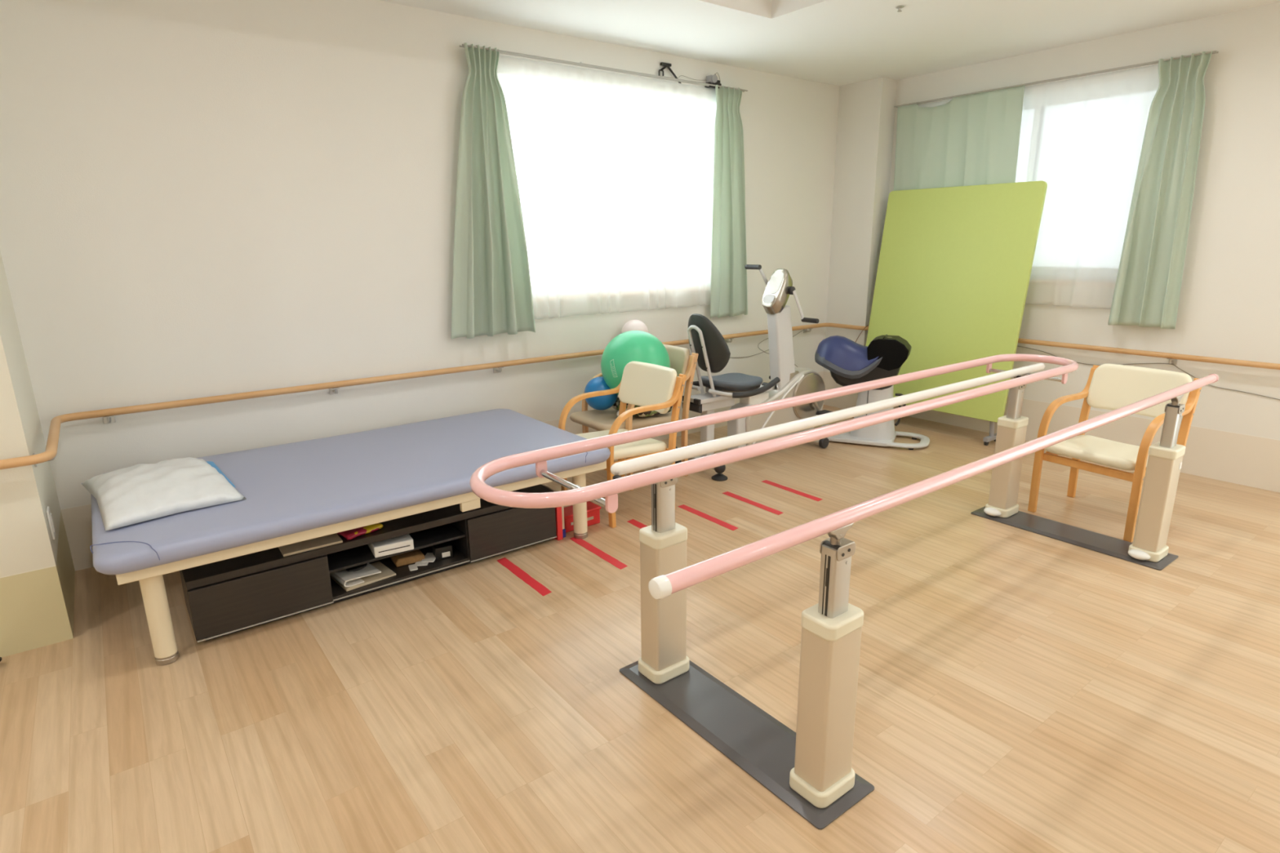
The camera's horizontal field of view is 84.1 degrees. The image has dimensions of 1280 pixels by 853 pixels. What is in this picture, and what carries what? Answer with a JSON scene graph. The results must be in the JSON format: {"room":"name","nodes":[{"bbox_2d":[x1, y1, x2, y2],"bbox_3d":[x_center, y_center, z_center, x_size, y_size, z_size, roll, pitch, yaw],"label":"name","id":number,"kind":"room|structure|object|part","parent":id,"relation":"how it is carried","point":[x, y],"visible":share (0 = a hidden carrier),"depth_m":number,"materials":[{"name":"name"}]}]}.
{"room":"care facility","nodes":[
{"label":"care facility","id":0,"kind":"room"},
{"bbox_2d":[0,251,75,657],"bbox_3d":[-3.408,-0.364,2.076,2.317,2.725,0.756,-12,18,-36],"label":"wall","id":1,"kind":"structure","parent":0,"point":[37,571],"depth_m":2.69,"materials":[{"name":"white paint"}]},
{"bbox_2d":[45,506,55,539],"bbox_3d":[-2.316,0.379,2.790,0.012,0.120,0.070,-12,18,-36],"label":"wall outlet","id":2,"kind":"object","parent":1,"relation":"attached to","point":[49,515],"visible":1,"depth_m":2.77,"materials":[{"name":"white plastic"}]},
{"bbox_2d":[49,513,54,532],"bbox_3d":[-2.312,0.378,2.792,0.004,0.070,0.036,-12,18,-36],"label":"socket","id":3,"kind":"object","parent":2,"relation":"attached to","point":[51,524],"depth_m":2.77,"materials":[{"name":"white plastic"}]},
{"bbox_2d":[0,0,839,571],"bbox_3d":[-1.410,-1.113,4.048,8.360,3.125,0.160,-12,18,-36],"label":"wall","id":4,"kind":"structure","parent":0,"point":[199,198],"depth_m":3.60,"materials":[{"name":"white paint"}]},
{"bbox_2d":[459,44,747,92],"bbox_3d":[-0.117,-2.304,4.601,2.230,0.016,0.084,-12,18,-36],"label":"rail","id":5,"kind":"object","parent":4,"relation":"attached to","point":[580,64],"visible":0.9,"depth_m":4.46,"materials":[{"name":"grey metal"}]},
{"bbox_2d":[451,42,535,338],"bbox_3d":[-0.888,-1.339,4.140,0.529,1.626,0.144,-12,19,-38],"label":"curtain","id":6,"kind":"object","parent":5,"relation":"hanging from","point":[492,295],"visible":1,"depth_m":4.19,"materials":[{"name":"green fabric"}]},
{"bbox_2d":[497,55,716,319],"bbox_3d":[-0.113,-1.546,4.797,1.880,1.536,0.040,-12,18,-36],"label":"sheer curtain","id":7,"kind":"object","parent":5,"relation":"hanging from","point":[615,171],"visible":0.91,"depth_m":4.74,"materials":[{"name":"white fabric"}]},
{"bbox_2d":[710,84,747,318],"bbox_3d":[0.712,-1.661,5.363,0.413,1.651,0.070,-12,18,-36],"label":"curtain","id":8,"kind":"object","parent":5,"relation":"hanging from","point":[729,291],"visible":1,"depth_m":5.35,"materials":[{"name":"green fabric"}]},
{"bbox_2d":[0,322,1279,469],"bbox_3d":[0.820,0.369,1.589,7.840,0.080,6.914,-12,18,-36],"label":"wall handrail","id":9,"kind":"object","parent":4,"relation":"attached to","point":[108,415],"visible":0.7,"depth_m":4.05,"materials":[{"name":"brown wood"}]},
{"bbox_2d":[621,319,648,333],"bbox_3d":[-0.037,-0.660,5.009,0.190,0.190,0.190,-12,18,-36],"label":"ball","id":10,"kind":"object","parent":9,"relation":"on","point":[634,324],"visible":0.47,"depth_m":4.94,"materials":[{"name":"white plastic"}]},
{"bbox_2d":[658,62,681,83],"bbox_3d":[0.200,-2.418,4.857,0.190,0.123,0.030,-10,17,-32],"label":"clamp","id":11,"kind":"object","parent":4,"relation":"attached to","point":[668,65],"visible":0.98,"depth_m":4.83,"materials":[{"name":"black plastic"}]},
{"bbox_3d":[0.175,-2.465,4.829,0.085,0.018,0.023,-12,18,-36],"label":"wall plate","id":12,"kind":"part","parent":11,"relation":"part of","materials":[{"name":"black plastic"}]},
{"bbox_3d":[0.234,-2.418,4.874,0.116,0.113,0.014,-8,17,-27],"label":"arm","id":13,"kind":"part","parent":11,"relation":"part of","materials":[{"name":"black plastic"}]},
{"bbox_2d":[678,71,721,88],"bbox_3d":[0.433,-2.457,5.004,0.418,0.120,0.069,-12,18,-36],"label":"camera","id":14,"kind":"object","parent":4,"relation":"attached to","point":[711,79],"visible":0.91,"depth_m":5.04,"materials":[{"name":"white plastic"}]},
{"bbox_2d":[742,328,804,357],"bbox_3d":[0.975,-0.686,5.918,1.281,0.189,0.004,-12,18,-36],"label":"cable","id":15,"kind":"object","parent":4,"relation":"attached to","point":[804,329],"visible":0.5,"depth_m":5.97,"materials":[{"name":"beige plastic"}]},
{"bbox_2d":[0,404,1279,852],"bbox_3d":[0.810,1.159,1.652,8.360,0.100,7.434,-12,18,-36],"label":"floor","id":16,"kind":"structure","parent":0,"point":[1020,691],"depth_m":2.42,"materials":[{"name":"brown wood"}]},
{"bbox_2d":[89,408,610,665],"bbox_3d":[-1.329,0.393,3.495,2.140,0.492,1.194,-12,18,-36],"label":"table","id":17,"kind":"object","parent":16,"relation":"on","point":[294,492],"visible":0.8,"depth_m":3.08,"materials":[{"name":"blue leather"}]},
{"bbox_3d":[-1.769,0.685,2.603,0.072,0.330,0.072,-12,18,-36],"label":"leg","id":18,"kind":"part","parent":17,"relation":"part of","materials":[{"name":"beige paint"}]},
{"bbox_2d":[81,457,245,530],"bbox_3d":[-2.009,0.228,2.967,0.470,0.105,0.670,-14,20,-41],"label":"pillow","id":19,"kind":"object","parent":17,"relation":"on","point":[140,492],"visible":1,"depth_m":2.83,"materials":[{"name":"fabric"}]},
{"bbox_2d":[206,461,235,488],"bbox_3d":[-2.022,0.250,3.050,0.415,0.024,0.515,-13,19,-39],"label":"pad","id":20,"kind":"object","parent":17,"relation":"on","point":[212,464],"visible":0.09,"depth_m":3.21,"materials":[{"name":"blue fabric"}]},
{"bbox_3d":[-1.332,0.194,3.444,2.135,0.080,1.190,-12,18,-36],"label":"mattress","id":21,"kind":"part","parent":17,"relation":"part of","materials":[{"name":"blue plastic"}]},
{"bbox_3d":[-1.319,0.252,3.464,2.050,0.048,1.098,-12,18,-36],"label":"frame","id":22,"kind":"part","parent":17,"relation":"part of","materials":[{"name":"beige paint"}]},
{"bbox_3d":[-0.312,0.388,3.671,0.072,0.330,0.072,-12,18,-36],"label":"leg","id":23,"kind":"part","parent":17,"relation":"part of","materials":[{"name":"beige paint"}]},
{"bbox_2d":[179,484,556,642],"bbox_3d":[-1.184,0.553,3.312,1.600,0.272,0.394,-12,18,-36],"label":"base cabinet","id":24,"kind":"object","parent":16,"relation":"on","point":[227,597],"visible":0.73,"depth_m":3.02,"materials":[{"name":"brown wood"}]},
{"bbox_3d":[-1.817,0.677,2.853,0.018,0.200,0.367,-12,18,-36],"label":"panel","id":25,"kind":"part","parent":24,"relation":"part of","materials":[{"name":"brown wood"}]},
{"bbox_3d":[-1.507,0.681,2.849,0.499,0.207,0.015,-12,18,-36],"label":"door","id":26,"kind":"part","parent":24,"relation":"part of","materials":[{"name":"brown wood"}]},
{"bbox_2d":[278,533,342,556],"bbox_3d":[-1.442,0.476,3.060,0.230,0.010,0.300,-11,18,-35],"label":"folder","id":27,"kind":"object","parent":24,"relation":"on","point":[333,539],"visible":0.44,"depth_m":2.97,"materials":[{"name":"paper"}]},
{"bbox_3d":[-1.300,0.512,3.459,1.570,0.200,0.007,-12,18,-36],"label":"panel","id":28,"kind":"part","parent":24,"relation":"part of","materials":[{"name":"black laminate"}]},
{"bbox_3d":[-1.188,0.653,3.346,1.600,0.018,0.375,-12,18,-36],"label":"panel","id":29,"kind":"part","parent":24,"relation":"part of","materials":[{"name":"brown wood"}]},
{"bbox_2d":[337,523,382,539],"bbox_3d":[-1.231,0.448,3.115,0.110,0.031,0.170,12,19,39],"label":"snack packet","id":30,"kind":"object","parent":24,"relation":"on","point":[353,533],"visible":0.68,"depth_m":3.07,"materials":[{"name":"red plastic"}]},
{"bbox_2d":[330,561,395,591],"bbox_3d":[-1.250,0.673,3.208,0.225,0.014,0.180,-14,20,-41],"label":"magazine","id":31,"kind":"object","parent":24,"relation":"on","point":[386,572],"visible":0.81,"depth_m":3.19,"materials":[{"name":"beige paper"}]},
{"bbox_2d":[329,563,381,586],"bbox_3d":[-1.271,0.657,3.171,0.150,0.035,0.168,14,20,43],"label":"newspaper","id":32,"kind":"object","parent":31,"relation":"on","point":[348,579],"visible":0.73,"depth_m":3.13,"materials":[{"name":"white paper"}]},
{"bbox_2d":[346,563,367,571],"bbox_3d":[-1.267,0.627,3.171,0.060,0.024,0.095,12,19,40],"label":"pouch","id":33,"kind":"object","parent":32,"relation":"on","point":[361,566],"visible":0.58,"depth_m":3.15,"materials":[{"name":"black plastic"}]},
{"bbox_3d":[-1.189,0.436,3.287,1.600,0.032,0.380,-12,18,-36],"label":"panel","id":34,"kind":"part","parent":24,"relation":"part of","materials":[{"name":"brown wood"}]},
{"bbox_2d":[367,533,413,557],"bbox_3d":[-1.150,0.521,3.248,0.170,0.050,0.221,-9,17,-30],"label":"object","id":35,"kind":"object","parent":24,"relation":"on","point":[402,543],"visible":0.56,"depth_m":3.16,"materials":[{"name":"white plastic"}]},
{"bbox_2d":[327,523,465,573],"bbox_3d":[-1.180,0.533,3.324,0.617,0.012,0.354,-12,18,-36],"label":"shelf","id":36,"kind":"object","parent":24,"relation":"attached to","point":[360,555],"depth_m":3.23,"materials":[{"name":"black laminate"}]},
{"bbox_2d":[390,549,425,567],"bbox_3d":[-1.101,0.617,3.363,0.138,0.040,0.100,-10,17,-32],"label":"snack bag","id":37,"kind":"object","parent":24,"relation":"in","point":[410,557],"visible":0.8,"depth_m":3.33,"materials":[{"name":"brown plastic"}]},
{"bbox_2d":[408,564,417,571],"bbox_3d":[-1.052,0.653,3.288,0.036,0.007,0.060,-7,16,-24],"label":"packet","id":38,"kind":"object","parent":24,"relation":"on","point":[412,567],"visible":1,"depth_m":3.28,"materials":[{"name":"white plastic"}]},
{"bbox_2d":[414,560,428,566],"bbox_3d":[-1.028,0.636,3.354,0.060,0.007,0.100,-2,15,-7],"label":"packet","id":39,"kind":"object","parent":24,"relation":"on","point":[419,563],"visible":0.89,"depth_m":3.32,"materials":[{"name":"white paper"}]},
{"bbox_2d":[421,552,435,562],"bbox_3d":[-0.999,0.624,3.380,0.060,0.007,0.100,0,15,1],"label":"packet","id":40,"kind":"object","parent":24,"relation":"in","point":[429,557],"visible":0.88,"depth_m":3.36,"materials":[{"name":"white paper"}]},
{"bbox_2d":[431,541,453,560],"bbox_3d":[-0.949,0.593,3.405,0.080,0.062,0.081,-9,17,-28],"label":"box","id":41,"kind":"object","parent":24,"relation":"on","point":[443,550],"visible":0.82,"depth_m":3.37,"materials":[{"name":"black cardboard"}]},
{"bbox_3d":[-0.624,0.501,3.496,0.472,0.207,0.015,-12,18,-36],"label":"door","id":42,"kind":"part","parent":24,"relation":"part of","materials":[{"name":"brown wood"}]},
{"bbox_2d":[496,557,551,596],"bbox_3d":[-0.542,0.692,3.289,0.050,0.001,0.462,-12,18,-36],"label":"tape","id":43,"kind":"object","parent":16,"relation":"on","point":[540,588],"visible":1,"depth_m":3.28,"materials":[{"name":"red plastic"}]},
{"bbox_2d":[541,484,565,537],"bbox_3d":[-0.480,0.441,3.780,0.024,0.235,0.270,-12,18,-36],"label":"board","id":44,"kind":"object","parent":16,"relation":"on","point":[562,508],"visible":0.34,"depth_m":3.69,"materials":[{"name":"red plastic"}]},
{"bbox_2d":[553,491,563,540],"bbox_3d":[-0.510,0.439,3.769,0.030,0.245,0.320,-12,18,-36],"label":"board","id":45,"kind":"object","parent":16,"relation":"on","point":[557,510],"visible":0.26,"depth_m":3.65,"materials":[{"name":"red plastic"}]},
{"bbox_2d":[564,501,601,533],"bbox_3d":[-0.340,0.491,3.857,0.236,0.096,0.122,-12,18,-36],"label":"box","id":46,"kind":"object","parent":16,"relation":"on","point":[593,509],"visible":0.6,"depth_m":3.84,"materials":[{"name":"red plastic"}]},
{"bbox_3d":[-0.340,0.452,3.847,0.236,0.014,0.122,-12,18,-36],"label":"lid","id":47,"kind":"part","parent":46,"relation":"part of","materials":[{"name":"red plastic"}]},
{"bbox_2d":[569,537,627,569],"bbox_3d":[-0.212,0.624,3.531,0.050,0.001,0.462,-12,18,-36],"label":"tape","id":48,"kind":"object","parent":16,"relation":"on","point":[611,560],"visible":1,"depth_m":3.52,"materials":[{"name":"red plastic"}]},
{"bbox_2d":[558,360,686,528],"bbox_3d":[-0.110,0.070,4.067,0.551,0.800,0.531,-12,18,-36],"label":"armchair","id":49,"kind":"object","parent":16,"relation":"on","point":[649,386],"visible":0.62,"depth_m":4.01,"materials":[{"name":"brown wood"}]},
{"bbox_3d":[-0.263,0.039,4.257,0.507,0.767,0.038,-12,18,-36],"label":"arm","id":50,"kind":"part","parent":49,"relation":"part of","materials":[{"name":"brown wood"}]},
{"bbox_3d":[-0.148,0.099,4.044,0.455,0.078,0.452,-12,18,-36],"label":"seat","id":51,"kind":"part","parent":49,"relation":"part of","materials":[{"name":"beige plastic"}]},
{"bbox_3d":[-0.088,-0.004,4.383,0.108,0.781,0.038,-12,18,-36],"label":"leg","id":52,"kind":"part","parent":49,"relation":"part of","materials":[{"name":"brown wood"}]},
{"bbox_3d":[-0.134,0.140,4.066,0.410,0.055,0.458,-12,18,-36],"label":"seat frame","id":53,"kind":"part","parent":49,"relation":"part of","materials":[{"name":"brown wood"}]},
{"bbox_3d":[0.034,0.135,3.879,0.507,0.767,0.038,-12,18,-36],"label":"arm","id":54,"kind":"part","parent":49,"relation":"part of","materials":[{"name":"brown wood"}]},
{"bbox_3d":[0.054,-0.233,4.119,0.131,0.245,0.470,-12,18,-36],"label":"backrest","id":55,"kind":"part","parent":49,"relation":"part of","materials":[{"name":"beige plastic"}]},
{"bbox_3d":[0.209,0.092,4.005,0.108,0.781,0.038,-12,18,-36],"label":"leg","id":56,"kind":"part","parent":49,"relation":"part of","materials":[{"name":"brown wood"}]},
{"bbox_2d":[569,344,698,490],"bbox_3d":[-0.056,-0.085,4.604,0.703,0.824,0.531,-12,18,-36],"label":"armchair","id":57,"kind":"object","parent":16,"relation":"on","point":[681,360],"visible":0.34,"depth_m":4.51,"materials":[{"name":"brown wood"}]},
{"bbox_3d":[-0.161,-0.125,4.829,0.537,0.790,0.038,-12,18,-36],"label":"arm","id":58,"kind":"part","parent":57,"relation":"part of","materials":[{"name":"brown wood"}]},
{"bbox_2d":[584,376,617,410],"bbox_3d":[-0.250,-0.212,4.559,0.216,0.216,0.216,-12,18,-36],"label":"ball","id":59,"kind":"object","parent":57,"relation":"on","point":[597,384],"visible":0.67,"depth_m":4.48,"materials":[{"name":"blue rubber"}]},
{"bbox_3d":[-0.097,-0.055,4.580,0.598,0.081,0.452,-12,18,-36],"label":"seat","id":60,"kind":"part","parent":57,"relation":"part of","materials":[{"name":"beige plastic"}]},
{"bbox_2d":[612,397,672,417],"bbox_3d":[0.012,-0.143,4.589,0.280,0.082,0.360,-12,18,-36],"label":"patterned cushion","id":61,"kind":"object","parent":57,"relation":"on","point":[616,406],"visible":0.15,"depth_m":4.45,"materials":[{"name":"fabric"}]},
{"bbox_2d":[600,330,670,395],"bbox_3d":[-0.029,-0.388,4.494,0.438,0.438,0.438,-12,18,-36],"label":"exercise ball","id":62,"kind":"object","parent":61,"relation":"on","point":[627,347],"visible":0.69,"depth_m":4.33,"materials":[{"name":"green rubber"}]},
{"bbox_3d":[0.136,-0.029,4.451,0.537,0.790,0.038,-12,18,-36],"label":"arm","id":63,"kind":"part","parent":57,"relation":"part of","materials":[{"name":"brown wood"}]},
{"bbox_3d":[0.166,-0.407,4.696,0.139,0.252,0.470,-12,18,-36],"label":"backrest","id":64,"kind":"part","parent":57,"relation":"part of","materials":[{"name":"beige leather"}]},
{"bbox_3d":[0.321,-0.073,4.585,0.114,0.804,0.038,-12,18,-36],"label":"leg","id":65,"kind":"part","parent":57,"relation":"part of","materials":[{"name":"brown wood"}]},
{"bbox_2d":[627,519,647,528],"bbox_3d":[0.082,0.564,3.749,0.050,0.001,0.465,-12,18,-36],"label":"tape","id":66,"kind":"object","parent":16,"relation":"on","point":[636,523],"visible":0.3,"depth_m":3.88,"materials":[{"name":"red plastic"}]},
{"bbox_2d":[677,504,737,530],"bbox_3d":[0.375,0.505,3.959,0.050,0.001,0.457,-12,18,-36],"label":"tape","id":67,"kind":"object","parent":16,"relation":"on","point":[705,516],"visible":1,"depth_m":3.94,"materials":[{"name":"red plastic"}]},
{"bbox_2d":[722,491,783,515],"bbox_3d":[0.657,0.448,4.165,0.050,0.001,0.456,-12,18,-36],"label":"tape","id":68,"kind":"object","parent":16,"relation":"on","point":[731,495],"visible":1,"depth_m":4.16,"materials":[{"name":"red plastic"}]},
{"bbox_2d":[675,264,832,481],"bbox_3d":[0.828,-0.443,4.939,1.287,1.326,0.564,-12,18,-36],"label":"exercise bike","id":69,"kind":"object","parent":16,"relation":"on","point":[787,380],"visible":0.78,"depth_m":4.87,"materials":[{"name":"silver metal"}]},
{"bbox_3d":[0.450,0.045,4.747,0.070,0.390,0.070,-12,18,-36],"label":"post","id":70,"kind":"part","parent":69,"relation":"part of","materials":[{"name":"white paint"}]},
{"bbox_3d":[0.412,-0.534,4.570,0.146,0.390,0.367,-12,18,-36],"label":"backrest","id":71,"kind":"part","parent":69,"relation":"part of","materials":[{"name":"grey fabric"}]},
{"bbox_3d":[0.609,-0.195,4.810,0.675,0.088,0.150,-12,18,-36],"label":"seat rail","id":72,"kind":"part","parent":69,"relation":"part of","materials":[{"name":"white paint"}]},
{"bbox_3d":[0.610,-0.308,4.782,0.390,0.070,0.340,-12,18,-36],"label":"seat","id":73,"kind":"part","parent":69,"relation":"part of","materials":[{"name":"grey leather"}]},
{"bbox_3d":[0.699,0.017,4.935,0.174,0.362,0.110,-12,18,-36],"label":"leg","id":74,"kind":"part","parent":69,"relation":"part of","materials":[{"name":"white paint"}]},
{"bbox_2d":[761,480,822,501],"bbox_3d":[0.929,0.392,4.365,0.050,0.001,0.457,-12,18,-36],"label":"tape","id":75,"kind":"object","parent":16,"relation":"on","point":[769,482],"visible":1,"depth_m":4.35,"materials":[{"name":"red plastic"}]},
{"bbox_2d":[469,354,1218,829],"bbox_3d":[1.158,0.341,2.862,3.582,0.858,1.006,-12,18,-36],"label":"bars","id":76,"kind":"object","parent":16,"relation":"on","point":[809,769],"visible":1,"depth_m":2.32,"materials":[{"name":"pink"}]},
{"bbox_3d":[-0.119,0.186,2.150,0.148,0.050,0.025,-12,18,-36],"label":"clamp knob","id":77,"kind":"part","parent":76,"relation":"part of","materials":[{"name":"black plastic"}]},
{"bbox_3d":[0.082,0.603,2.463,0.134,0.480,0.100,-12,18,-36],"label":"post","id":78,"kind":"part","parent":76,"relation":"part of","materials":[{"name":"beige metal"}]},
{"bbox_3d":[0.292,0.943,2.273,0.242,0.012,0.909,-12,18,-36],"label":"plate","id":79,"kind":"part","parent":76,"relation":"part of","materials":[{"name":"grey metal"}]},
{"bbox_3d":[0.912,-0.096,2.929,3.411,0.041,0.433,-12,18,-36],"label":"pink loop rail","id":80,"kind":"part","parent":76,"relation":"part of","materials":[{"name":"pink"}]},
{"bbox_3d":[0.507,0.740,1.921,0.134,0.480,0.100,-12,18,-36],"label":"post","id":81,"kind":"part","parent":76,"relation":"part of","materials":[{"name":"beige metal"}]},
{"bbox_3d":[2.006,0.210,3.873,0.134,0.480,0.100,-12,18,-36],"label":"post","id":82,"kind":"part","parent":76,"relation":"part of","materials":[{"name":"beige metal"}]},
{"bbox_3d":[2.216,0.550,3.683,0.242,0.012,0.909,-12,18,-36],"label":"plate","id":83,"kind":"part","parent":76,"relation":"part of","materials":[{"name":"grey metal"}]},
{"bbox_3d":[2.431,0.347,3.332,0.134,0.480,0.100,-12,18,-36],"label":"post","id":84,"kind":"part","parent":76,"relation":"part of","materials":[{"name":"beige metal"}]},
{"bbox_2d":[814,333,929,449],"bbox_3d":[1.751,-0.289,5.336,0.862,0.807,0.403,6,16,24],"label":"riding exerciser","id":85,"kind":"object","parent":16,"relation":"on","point":[849,362],"visible":0.9,"depth_m":5.25,"materials":[{"name":"white paint"}]},
{"bbox_3d":[1.595,-0.545,5.341,0.505,0.269,0.310,6,16,24],"label":"seat","id":86,"kind":"part","parent":85,"relation":"part of","materials":[{"name":"blue plastic"}]},
{"bbox_2d":[866,180,1047,445],"bbox_3d":[2.331,-0.885,5.498,0.282,1.864,1.229,-12,18,-36],"label":"board","id":87,"kind":"object","parent":16,"relation":"on","point":[954,268],"visible":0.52,"depth_m":5.36,"materials":[{"name":"laminate"}]},
{"bbox_3d":[2.623,-0.407,5.165,0.203,1.042,0.036,-12,18,-36],"label":"leg","id":88,"kind":"part","parent":87,"relation":"part of","materials":[{"name":"grey paint"}]},
{"bbox_2d":[1027,363,1201,542],"bbox_3d":[2.533,0.106,3.812,0.551,0.800,0.531,-10,17,-31],"label":"armchair","id":89,"kind":"object","parent":16,"relation":"on","point":[1108,386],"visible":0.8,"depth_m":3.79,"materials":[{"name":"brown wood"}]},
{"bbox_3d":[2.397,0.072,4.013,0.507,0.767,0.038,-10,17,-31],"label":"arm","id":90,"kind":"part","parent":89,"relation":"part of","materials":[{"name":"brown wood"}]},
{"bbox_3d":[2.581,0.033,4.126,0.108,0.781,0.038,-10,17,-31],"label":"leg","id":91,"kind":"part","parent":89,"relation":"part of","materials":[{"name":"brown wood"}]},
{"bbox_3d":[2.509,0.176,3.813,0.410,0.055,0.458,-10,17,-31],"label":"seat frame","id":92,"kind":"part","parent":89,"relation":"part of","materials":[{"name":"brown wood"}]},
{"bbox_3d":[2.493,0.134,3.793,0.455,0.078,0.452,-10,17,-31],"label":"seat","id":93,"kind":"part","parent":89,"relation":"part of","materials":[{"name":"beige plastic"}]},
{"bbox_3d":[2.707,-0.193,3.851,0.131,0.245,0.470,-10,17,-31],"label":"backrest","id":94,"kind":"part","parent":89,"relation":"part of","materials":[{"name":"beige plastic"}]},
{"bbox_3d":[2.662,0.174,3.614,0.507,0.767,0.038,-10,17,-31],"label":"arm","id":95,"kind":"part","parent":89,"relation":"part of","materials":[{"name":"brown wood"}]},
{"bbox_3d":[2.846,0.135,3.727,0.108,0.781,0.038,-10,17,-31],"label":"leg","id":96,"kind":"part","parent":89,"relation":"part of","materials":[{"name":"brown wood"}]},
{"bbox_2d":[380,0,1279,85],"bbox_3d":[0.777,-1.677,0.906,8.040,0.315,7.114,-12,18,-36],"label":"ceiling","id":97,"kind":"structure","parent":0,"point":[837,42],"depth_m":4.22,"materials":[{"name":"white paint"}]},
{"bbox_2d":[895,4,904,12],"bbox_3d":[1.429,-2.296,3.901,0.044,0.024,0.044,-12,18,-36],"label":"sprinkler","id":98,"kind":"object","parent":97,"relation":"attached to","point":[899,7],"visible":1,"depth_m":3.90,"materials":[{"name":"grey metal"}]},
{"bbox_2d":[823,76,897,408],"bbox_3d":[1.885,-1.500,6.164,0.200,2.725,0.414,-12,18,-36],"label":"wall","id":99,"kind":"structure","parent":0,"point":[866,109],"depth_m":5.97,"materials":[{"name":"white paint"}]},
{"bbox_2d":[888,1,1279,493],"bbox_3d":[4.103,-1.051,3.572,0.160,3.125,7.274,-12,18,-36],"label":"wall","id":100,"kind":"structure","parent":0,"point":[1228,308],"depth_m":4.32,"materials":[{"name":"white paint"}]},
{"bbox_2d":[893,50,1218,107],"bbox_3d":[2.703,-2.370,4.904,0.084,0.016,2.100,-12,18,-36],"label":"rail","id":101,"kind":"object","parent":100,"relation":"attached to","point":[1213,51],"visible":0.86,"depth_m":4.70,"materials":[{"name":"grey metal"}]},
{"bbox_2d":[893,84,1024,191],"bbox_3d":[2.377,-1.700,5.479,0.061,1.576,1.020,-12,18,-36],"label":"curtain","id":102,"kind":"object","parent":101,"relation":"hanging from","point":[972,139],"visible":0.47,"depth_m":5.33,"materials":[{"name":"green fabric"}]},
{"bbox_2d":[918,64,1159,308],"bbox_3d":[2.671,-1.654,5.152,0.038,1.487,1.840,-12,18,-36],"label":"sheer curtain","id":103,"kind":"object","parent":101,"relation":"hanging from","point":[1082,137],"visible":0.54,"depth_m":4.77,"materials":[{"name":"white fabric"}]},
{"bbox_2d":[1107,50,1212,328],"bbox_3d":[3.198,-1.412,4.368,0.125,1.601,0.378,-12,18,-36],"label":"curtain","id":104,"kind":"object","parent":101,"relation":"hanging from","point":[1148,286],"visible":1,"depth_m":4.39,"materials":[{"name":"green fabric"}]},
{"bbox_2d":[1017,345,1279,399],"bbox_3d":[3.470,-0.253,4.506,0.012,0.325,2.651,-12,18,-36],"label":"cable","id":105,"kind":"object","parent":100,"relation":"attached to","point":[1017,345],"visible":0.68,"depth_m":4.53,"materials":[{"name":"beige plastic"}]}
]}

